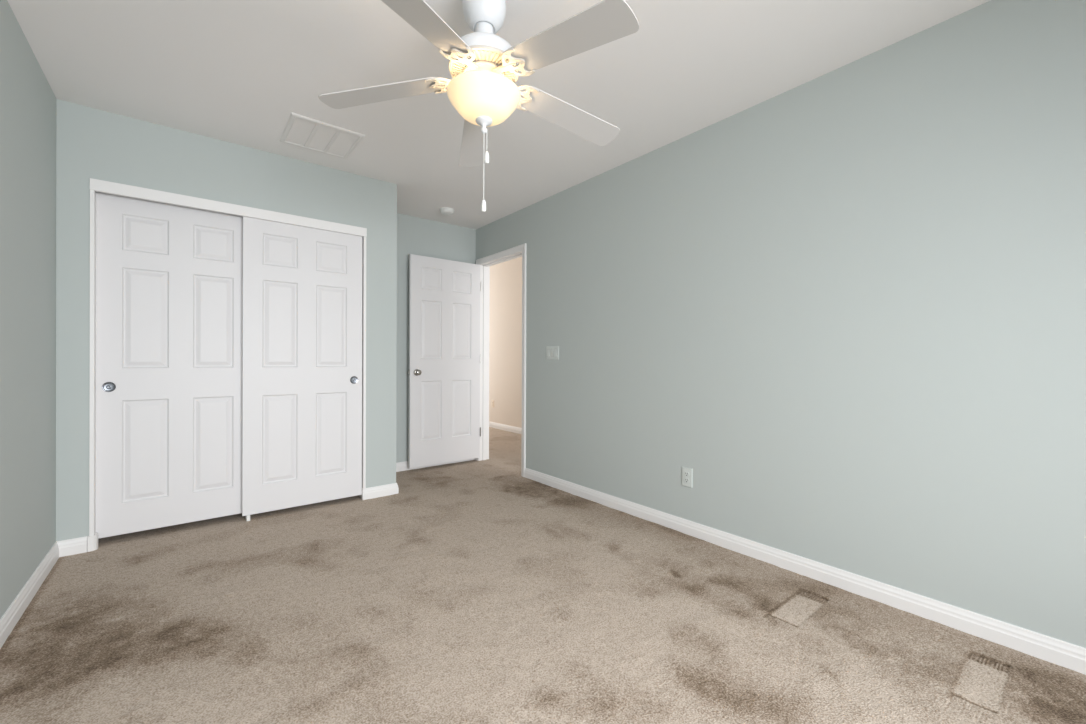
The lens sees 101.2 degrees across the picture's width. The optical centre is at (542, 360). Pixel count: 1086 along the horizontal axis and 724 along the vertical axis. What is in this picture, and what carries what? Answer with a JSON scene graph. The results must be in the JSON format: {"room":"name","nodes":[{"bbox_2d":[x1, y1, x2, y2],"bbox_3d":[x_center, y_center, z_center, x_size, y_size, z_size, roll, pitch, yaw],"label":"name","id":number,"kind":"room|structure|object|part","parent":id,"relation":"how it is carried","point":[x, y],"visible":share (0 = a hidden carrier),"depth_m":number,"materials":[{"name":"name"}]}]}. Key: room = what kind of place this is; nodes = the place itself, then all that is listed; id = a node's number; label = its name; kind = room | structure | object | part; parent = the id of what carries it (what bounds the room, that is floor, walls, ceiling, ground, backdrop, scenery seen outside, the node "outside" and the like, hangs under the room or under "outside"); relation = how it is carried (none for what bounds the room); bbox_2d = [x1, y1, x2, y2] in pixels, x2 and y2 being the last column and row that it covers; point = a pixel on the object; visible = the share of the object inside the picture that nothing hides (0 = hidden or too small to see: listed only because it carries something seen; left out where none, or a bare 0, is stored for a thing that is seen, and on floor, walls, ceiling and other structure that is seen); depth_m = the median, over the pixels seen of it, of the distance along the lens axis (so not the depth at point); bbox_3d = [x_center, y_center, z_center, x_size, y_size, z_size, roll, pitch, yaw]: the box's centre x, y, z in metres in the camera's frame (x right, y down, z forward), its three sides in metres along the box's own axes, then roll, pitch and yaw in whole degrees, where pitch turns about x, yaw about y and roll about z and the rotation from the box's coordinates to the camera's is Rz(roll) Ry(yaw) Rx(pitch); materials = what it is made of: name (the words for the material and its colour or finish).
{"room":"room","nodes":[
{"label":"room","id":0,"kind":"room"},
{"bbox_2d":[0,0,56,618],"bbox_3d":[-1.290,-0.139,0.665,0.100,2.490,5.850,0,0,-39],"label":"wall","id":1,"kind":"structure","parent":0,"point":[28,103],"depth_m":1.91,"materials":[{"name":"grey paint"}]},
{"bbox_2d":[0,541,58,648],"bbox_3d":[-1.038,1.030,0.438,0.014,0.114,4.973,0,0,-39],"label":"baseboard","id":2,"kind":"structure","parent":1,"relation":"attached to","point":[12,615],"depth_m":1.90,"materials":[{"name":"white paint"}]},
{"bbox_2d":[56,99,396,540],"bbox_3d":[-2.086,-0.146,3.212,1.838,2.490,0.677,0,0,-39],"label":"wall","id":3,"kind":"structure","parent":0,"point":[93,143],"depth_m":2.66,"materials":[{"name":"grey paint"}]},
{"bbox_2d":[95,192,242,538],"bbox_3d":[-2.237,0.017,2.756,0.752,1.985,0.038,0,0,-39],"label":"door","id":4,"kind":"structure","parent":3,"relation":"in","point":[169,276],"depth_m":2.71,"materials":[{"name":"white paint"}]},
{"bbox_2d":[103,383,113,390],"bbox_3d":[-2.478,0.152,2.544,0.047,0.047,0.002,0,0,-39],"label":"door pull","id":5,"kind":"object","parent":4,"relation":"on","point":[106,386],"depth_m":2.54,"materials":[{"name":"silver metal"}]},
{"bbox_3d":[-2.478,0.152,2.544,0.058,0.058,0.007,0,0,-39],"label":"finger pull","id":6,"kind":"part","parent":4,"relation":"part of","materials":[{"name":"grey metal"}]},
{"bbox_2d":[89,178,366,535],"bbox_3d":[-1.945,0.026,2.947,1.477,2.048,0.114,0,0,-39],"label":"door frame","id":7,"kind":"structure","parent":3,"relation":"attached to","point":[96,185],"depth_m":2.62,"materials":[{"name":"white paint"}]},
{"bbox_2d":[57,458,474,556],"bbox_3d":[-1.655,1.023,3.552,2.940,0.114,0.693,0,0,-39],"label":"baseboard","id":8,"kind":"structure","parent":3,"relation":"attached to","point":[84,544],"depth_m":2.48,"materials":[{"name":"white paint"}]},
{"bbox_2d":[242,217,361,515],"bbox_3d":[-1.669,0.021,3.146,0.752,1.991,0.038,0,0,-39],"label":"door","id":9,"kind":"structure","parent":3,"relation":"in","point":[302,286],"depth_m":3.10,"materials":[{"name":"white paint"}]},
{"bbox_2d":[351,377,356,382],"bbox_3d":[-1.411,0.146,3.332,0.047,0.047,0.002,0,0,-39],"label":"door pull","id":10,"kind":"object","parent":9,"relation":"on","point":[353,379],"depth_m":3.33,"materials":[{"name":"silver metal"}]},
{"bbox_2d":[396,213,475,462],"bbox_3d":[-1.899,-0.146,3.859,2.940,2.490,0.100,0,0,-39],"label":"wall","id":11,"kind":"structure","parent":0,"point":[415,235],"depth_m":4.28,"materials":[{"name":"grey paint"}]},
{"bbox_2d":[408,254,480,468],"bbox_3d":[-0.962,0.009,4.426,0.775,2.012,0.156,0,0,-39],"label":"door","id":12,"kind":"structure","parent":11,"relation":"in","point":[444,295],"depth_m":4.39,"materials":[{"name":"white paint"}]},
{"bbox_3d":[-1.176,0.114,4.195,0.062,0.062,0.062,0,0,-39],"label":"knob","id":13,"kind":"part","parent":12,"relation":"part of","materials":[{"name":"silver metal"}]},
{"bbox_2d":[7,0,990,229],"bbox_3d":[-0.465,-1.730,3.142,4.477,0.690,8.700,0,0,-39],"label":"ceiling","id":14,"kind":"structure","parent":0,"point":[232,71],"depth_m":2.11,"materials":[{"name":"white paint"}]},
{"bbox_2d":[280,112,364,158],"bbox_3d":[-1.378,-1.382,2.778,0.402,0.011,0.410,0,0,-39],"label":"ceiling vent","id":15,"kind":"object","parent":14,"relation":"in","point":[301,131],"visible":1,"depth_m":2.75,"materials":[{"name":"white metal"}]},
{"bbox_3d":[-1.472,-1.384,2.703,0.104,0.005,0.346,0,0,-39],"label":"louver panel","id":16,"kind":"part","parent":15,"relation":"part of","materials":[{"name":"white metal"}]},
{"bbox_3d":[-1.378,-1.384,2.778,0.093,0.005,0.346,0,0,-39],"label":"louver panel","id":17,"kind":"part","parent":15,"relation":"part of","materials":[{"name":"white metal"}]},
{"bbox_3d":[-1.283,-1.383,2.854,0.104,0.005,0.346,0,0,-39],"label":"louver panel","id":18,"kind":"part","parent":15,"relation":"part of","materials":[{"name":"white metal"}]},
{"bbox_2d":[440,207,453,214],"bbox_3d":[-0.885,-1.367,4.107,0.134,0.042,0.134,0,0,-39],"label":"smoke detector","id":19,"kind":"object","parent":14,"relation":"attached to","point":[445,210],"visible":1,"depth_m":4.07,"materials":[{"name":"white plastic"}]},
{"bbox_2d":[318,0,638,211],"bbox_3d":[-0.187,-0.969,1.671,1.187,0.826,1.196,0,0,-39],"label":"ceiling fan","id":20,"kind":"object","parent":14,"relation":"hanging from","point":[484,68],"visible":1,"depth_m":1.59,"materials":[{"name":"white wood"}]},
{"bbox_3d":[-0.617,-1.018,1.700,0.452,0.076,0.131,0,0,5],"label":"blade","id":21,"kind":"part","parent":20,"relation":"part of","materials":[{"name":"grey wood"}]},
{"bbox_3d":[-0.374,-1.016,1.301,0.131,0.076,0.452,0,0,23],"label":"blade","id":22,"kind":"part","parent":20,"relation":"part of","materials":[{"name":"grey wood"}]},
{"bbox_3d":[-0.312,-1.018,2.055,0.131,0.076,0.452,0,0,-13],"label":"blade","id":23,"kind":"part","parent":20,"relation":"part of","materials":[{"name":"grey wood"}]},
{"bbox_3d":[-0.221,-0.728,1.669,0.003,0.247,0.003,0,0,-39],"label":"pull chain","id":24,"kind":"part","parent":20,"relation":"part of","materials":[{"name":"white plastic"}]},
{"bbox_3d":[-0.221,-0.949,1.668,0.273,0.101,0.273,0,0,-39],"label":"lamp shade","id":25,"kind":"part","parent":20,"relation":"part of","materials":[{"name":"beige glass"}]},
{"bbox_3d":[0.119,-1.016,1.875,0.452,0.076,0.131,0,0,-31],"label":"blade","id":26,"kind":"part","parent":20,"relation":"part of","materials":[{"name":"grey wood"}]},
{"bbox_3d":[0.082,-1.015,1.409,0.452,0.076,0.131,0,0,41],"label":"blade","id":27,"kind":"part","parent":20,"relation":"part of","materials":[{"name":"grey wood"}]},
{"bbox_2d":[0,427,1085,723],"bbox_3d":[-0.475,1.083,3.147,4.477,0.063,8.700,0,0,-39],"label":"floor","id":28,"kind":"structure","parent":0,"point":[474,592],"depth_m":1.74,"materials":[{"name":"beige carpet"}]},
{"bbox_2d":[476,0,1085,647],"bbox_3d":[0.718,-0.442,4.093,1.438,3.100,8.700,0,0,-39],"label":"wall","id":29,"kind":"structure","parent":0,"point":[850,301],"depth_m":2.04,"materials":[{"name":"grey paint"}]},
{"bbox_2d":[475,243,525,476],"bbox_3d":[-0.383,0.002,4.409,0.148,2.122,0.879,0,0,-39],"label":"door frame","id":30,"kind":"structure","parent":29,"relation":"attached to","point":[518,251],"depth_m":4.68,"materials":[{"name":"white paint"}]},
{"bbox_2d":[489,421,521,433],"bbox_3d":[0.097,1.026,5.844,0.014,0.114,5.000,0,0,-39],"label":"baseboard","id":31,"kind":"structure","parent":29,"relation":"attached to","point":[518,430],"depth_m":6.65,"materials":[{"name":"white paint"}]},
{"bbox_2d":[546,346,558,359],"bbox_3d":[0.076,-0.062,3.733,0.012,0.114,0.162,0,0,-39],"label":"light switch","id":32,"kind":"object","parent":29,"relation":"attached to","point":[552,352],"visible":1,"depth_m":3.73,"materials":[{"name":"white plastic"}]},
{"bbox_2d":[682,467,692,487],"bbox_3d":[0.881,0.714,2.727,0.009,0.115,0.071,0,0,-39],"label":"wall outlet","id":33,"kind":"object","parent":29,"relation":"attached to","point":[687,473],"visible":1,"depth_m":2.72,"materials":[{"name":"white plastic"}]},
{"bbox_2d":[524,468,1085,674],"bbox_3d":[1.319,1.036,2.175,0.014,0.114,4.742,0,0,-39],"label":"baseboard","id":34,"kind":"structure","parent":29,"relation":"attached to","point":[1047,648],"depth_m":2.00,"materials":[{"name":"white paint"}]}
]}

